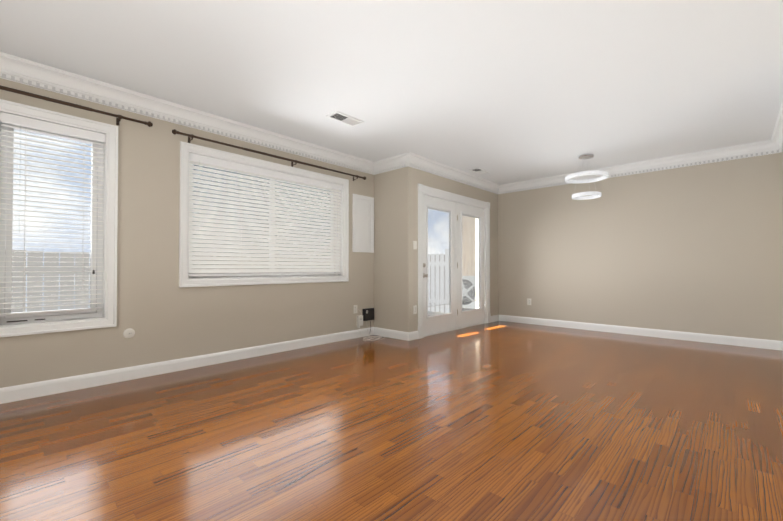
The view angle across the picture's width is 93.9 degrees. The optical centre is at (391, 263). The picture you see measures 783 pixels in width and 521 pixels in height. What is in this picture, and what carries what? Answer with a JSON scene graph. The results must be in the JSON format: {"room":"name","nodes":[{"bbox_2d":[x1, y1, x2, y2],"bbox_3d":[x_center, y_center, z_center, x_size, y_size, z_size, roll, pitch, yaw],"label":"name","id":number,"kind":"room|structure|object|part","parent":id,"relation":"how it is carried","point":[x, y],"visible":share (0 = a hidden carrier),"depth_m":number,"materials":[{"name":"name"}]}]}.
{"room":"empty living room","nodes":[
{"label":"empty living room","id":0,"kind":"room"},
{"bbox_2d":[0,78,373,387],"bbox_3d":[-2.252,-0.231,3.412,0.220,2.500,6.040,-1,-1,43],"label":"wall","id":1,"kind":"structure","parent":0,"point":[162,314],"depth_m":3.39,"materials":[{"name":"beige paint"}]},
{"bbox_2d":[0,99,117,337],"bbox_3d":[-2.682,-0.322,2.912,0.215,1.720,0.780,-1,-1,43],"label":"window","id":2,"kind":"structure","parent":1,"relation":"in","point":[8,276],"depth_m":2.99,"materials":[{"name":"white plastic"}]},
{"bbox_2d":[0,112,105,315],"bbox_3d":[-2.653,-0.354,2.885,0.086,1.490,0.610,-1,-1,43],"label":"window blind","id":3,"kind":"object","parent":2,"relation":"attached to","point":[20,121],"visible":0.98,"depth_m":2.86,"materials":[{"name":"white plastic"}]},
{"bbox_2d":[0,85,152,126],"bbox_3d":[-2.659,-1.232,2.748,0.110,0.075,1.471,-1,-1,43],"label":"curtain rod","id":4,"kind":"object","parent":1,"relation":"attached to","point":[120,117],"visible":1,"depth_m":2.87,"materials":[{"name":"brown metal"}]},
{"bbox_2d":[123,328,134,337],"bbox_3d":[-2.290,0.611,3.191,0.010,0.086,0.086,-1,-1,43],"label":"electrical outlet","id":5,"kind":"object","parent":1,"relation":"attached to","point":[129,333],"visible":1,"depth_m":3.19,"materials":[{"name":"white plastic"}]},
{"bbox_2d":[0,327,371,403],"bbox_3d":[-2.166,0.962,3.317,0.015,0.112,5.600,-1,-1,43],"label":"baseboard","id":6,"kind":"structure","parent":1,"relation":"attached to","point":[36,389],"depth_m":3.32,"materials":[{"name":"white wood"}]},
{"bbox_2d":[179,141,348,286],"bbox_3d":[-1.378,-0.460,4.317,0.225,1.400,2.090,-1,-1,43],"label":"window","id":7,"kind":"structure","parent":1,"relation":"in","point":[186,148],"depth_m":4.08,"materials":[{"name":"white"}]},
{"bbox_3d":[-1.426,-0.459,4.361,0.095,1.236,1.926,-1,-1,43],"label":"window frame","id":8,"kind":"part","parent":7,"relation":"part of","materials":[{"name":"white plastic"}]},
{"bbox_2d":[188,153,341,275],"bbox_3d":[-1.345,-0.468,4.286,0.086,1.215,1.920,-1,-1,43],"label":"window blind","id":9,"kind":"object","parent":7,"relation":"attached to","point":[241,259],"visible":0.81,"depth_m":4.12,"materials":[{"name":"white plastic"}]},
{"bbox_2d":[172,129,365,180],"bbox_3d":[-1.218,-1.197,4.289,0.110,0.075,2.441,-1,-1,43],"label":"curtain rod","id":10,"kind":"object","parent":1,"relation":"attached to","point":[175,132],"visible":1,"depth_m":4.03,"materials":[{"name":"brown metal"}]},
{"bbox_2d":[353,305,356,313],"bbox_3d":[-0.502,0.641,5.106,0.009,0.115,0.072,-1,-1,43],"label":"electrical outlet","id":11,"kind":"object","parent":1,"relation":"attached to","point":[354,308],"visible":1,"depth_m":5.09,"materials":[{"name":"white plastic"}]},
{"bbox_2d":[357,315,362,327],"bbox_3d":[-0.444,0.821,5.145,0.038,0.170,0.090,-1,-1,43],"label":"adapter","id":12,"kind":"object","parent":1,"relation":"attached to","point":[359,320],"visible":1,"depth_m":5.12,"materials":[{"name":"white plastic"}]},
{"bbox_2d":[352,194,373,252],"bbox_3d":[-0.399,-0.563,5.223,0.020,0.810,0.400,-1,-1,43],"label":"box","id":13,"kind":"object","parent":1,"relation":"attached to","point":[362,223],"visible":0.98,"depth_m":5.22,"materials":[{"name":"white metal"}]},
{"bbox_2d":[362,308,373,320],"bbox_3d":[-0.330,0.733,5.258,0.052,0.170,0.190,-1,-1,43],"label":"mounted modem","id":14,"kind":"object","parent":1,"relation":"attached to","point":[368,314],"visible":1,"depth_m":5.22,"materials":[{"name":"black plastic"}]},
{"bbox_2d":[0,52,782,193],"bbox_3d":[0.284,-1.413,2.823,4.310,0.150,8.180,-1,-1,43],"label":"crown molding","id":15,"kind":"structure","parent":1,"relation":"attached to","point":[30,73],"depth_m":4.19,"materials":[{"name":"white wood"}]},
{"bbox_2d":[0,321,782,520],"bbox_3d":[1.015,1.063,2.109,6.310,0.120,8.180,-1,-1,43],"label":"floor","id":16,"kind":"structure","parent":0,"point":[502,421],"depth_m":2.12,"materials":[{"name":"laminate"}]},
{"bbox_2d":[358,309,383,340],"bbox_3d":[-0.275,0.830,5.089,0.338,0.433,0.474,-1,-1,43],"label":"cord","id":17,"kind":"object","parent":16,"relation":"on","point":[370,337],"visible":0.92,"depth_m":5.11,"materials":[{"name":"white plastic"}]},
{"bbox_2d":[0,0,782,184],"bbox_3d":[0.934,-1.556,2.217,6.530,0.120,8.620,-1,-1,43],"label":"ceiling","id":18,"kind":"structure","parent":0,"point":[506,91],"depth_m":2.79,"materials":[{"name":"white paint"}]},
{"bbox_2d":[326,111,363,126],"bbox_3d":[-0.472,-1.470,3.736,0.170,0.014,0.360,-1,-1,43],"label":"ceiling vent","id":19,"kind":"object","parent":18,"relation":"in","point":[344,118],"visible":1,"depth_m":3.73,"materials":[{"name":"white metal"}]},
{"bbox_2d":[469,168,489,173],"bbox_3d":[1.378,-1.445,5.730,0.170,0.014,0.360,-1,-1,43],"label":"ceiling vent","id":20,"kind":"object","parent":18,"relation":"in","point":[479,170],"visible":0.98,"depth_m":5.74,"materials":[{"name":"white metal"}]},
{"bbox_2d":[565,154,608,199],"bbox_3d":[2.642,-1.177,4.955,0.522,0.569,0.522,-1,-1,43],"label":"chandelier","id":21,"kind":"object","parent":18,"relation":"hanging from","point":[583,195],"visible":1,"depth_m":4.91,"materials":[{"name":"white glass"}]},
{"bbox_2d":[374,166,418,331],"bbox_3d":[0.060,-0.208,5.234,0.670,2.500,0.220,-1,-1,43],"label":"wall","id":22,"kind":"structure","parent":0,"point":[395,252],"depth_m":5.08,"materials":[{"name":"beige paint"}]},
{"bbox_2d":[372,327,411,340],"bbox_3d":[-0.003,0.985,5.118,0.655,0.112,0.015,-1,-1,43],"label":"baseboard","id":23,"kind":"structure","parent":22,"relation":"attached to","point":[401,335],"depth_m":5.09,"materials":[{"name":"white wood"}]},
{"bbox_2d":[413,305,416,313],"bbox_3d":[0.325,0.634,5.010,0.009,0.115,0.072,-1,-1,43],"label":"outlet","id":24,"kind":"object","parent":22,"relation":"attached to","point":[415,309],"visible":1,"depth_m":5.01,"materials":[{"name":"white plastic"}]},
{"bbox_2d":[413,241,416,248],"bbox_3d":[0.328,-0.251,5.019,0.015,0.115,0.072,-1,-1,43],"label":"dimmer switch","id":25,"kind":"object","parent":22,"relation":"attached to","point":[414,244],"visible":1,"depth_m":5.01,"materials":[{"name":"white plastic"}]},
{"bbox_2d":[419,170,498,315],"bbox_3d":[1.181,-0.197,6.103,0.220,2.500,2.580,-1,-1,43],"label":"wall","id":26,"kind":"structure","parent":0,"point":[440,182],"depth_m":6.60,"materials":[{"name":"beige paint"}]},
{"bbox_2d":[423,194,484,334],"bbox_3d":[1.040,0.035,5.821,0.117,2.030,1.796,-1,-1,43],"label":"french door","id":27,"kind":"structure","parent":26,"relation":"in","point":[455,316],"depth_m":5.77,"materials":[{"name":"white"}]},
{"bbox_2d":[418,183,490,338],"bbox_3d":[0.995,-0.024,5.864,0.234,2.148,2.032,-1,-1,43],"label":"door frame","id":28,"kind":"structure","parent":26,"relation":"attached to","point":[438,193],"depth_m":5.62,"materials":[{"name":"white wood"}]},
{"bbox_2d":[491,315,499,321],"bbox_3d":[1.870,1.004,6.653,0.015,0.112,0.335,-1,-1,43],"label":"baseboard","id":29,"kind":"structure","parent":26,"relation":"attached to","point":[494,318],"depth_m":6.67,"materials":[{"name":"white wood"}]},
{"bbox_2d":[498,152,782,340],"bbox_3d":[4.127,-0.211,4.965,5.640,2.500,0.220,-1,-1,43],"label":"wall","id":30,"kind":"structure","parent":0,"point":[696,249],"depth_m":5.16,"materials":[{"name":"beige paint"}]},
{"bbox_2d":[500,315,779,349],"bbox_3d":[3.316,0.990,5.547,3.640,0.112,0.015,-1,-1,43],"label":"baseboard","id":31,"kind":"structure","parent":30,"relation":"attached to","point":[689,336],"depth_m":5.16,"materials":[{"name":"white wood"}]},
{"label":"outside","id":32,"kind":"structure","parent":0,"visible":0},
{"bbox_2d":[5,130,448,311],"bbox_3d":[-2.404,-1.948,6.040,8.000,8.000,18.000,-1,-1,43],"label":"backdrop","id":33,"kind":"structure","parent":32,"point":[42,232],"depth_m":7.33,"materials":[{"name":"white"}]},
{"bbox_2d":[428,308,471,315],"bbox_3d":[-3.668,1.127,7.182,8.540,0.080,16.000,-1,-1,43],"label":"ground","id":34,"kind":"structure","parent":32,"point":[439,313],"depth_m":8.09,"materials":[{"name":"grey concrete"}]},
{"bbox_2d":[4,250,321,317],"bbox_3d":[-3.490,0.457,5.235,0.070,1.210,7.385,-1,-1,43],"label":"fence","id":35,"kind":"object","parent":34,"relation":"on","point":[55,259],"depth_m":4.49,"materials":[{"name":"white wood"}]},
{"bbox_2d":[428,249,448,312],"bbox_3d":[0.793,0.395,8.559,1.390,1.420,0.130,-1,-1,43],"label":"fence","id":36,"kind":"object","parent":34,"relation":"on","point":[432,269],"depth_m":8.26,"materials":[{"name":"white wood"}]},
{"bbox_2d":[462,276,475,310],"bbox_3d":[1.769,0.688,8.041,0.880,0.820,0.369,-1,-1,43],"label":"ac unit","id":37,"kind":"object","parent":34,"relation":"on","point":[470,305],"depth_m":7.92,"materials":[{"name":"white metal"}]},
{"bbox_2d":[462,216,475,275],"bbox_3d":[2.393,-1.152,8.870,1.930,4.520,0.100,-1,-1,43],"label":"wall","id":38,"kind":"structure","parent":34,"relation":"on","point":[467,268],"depth_m":9.21,"materials":[{"name":"beige paint"}]}
]}

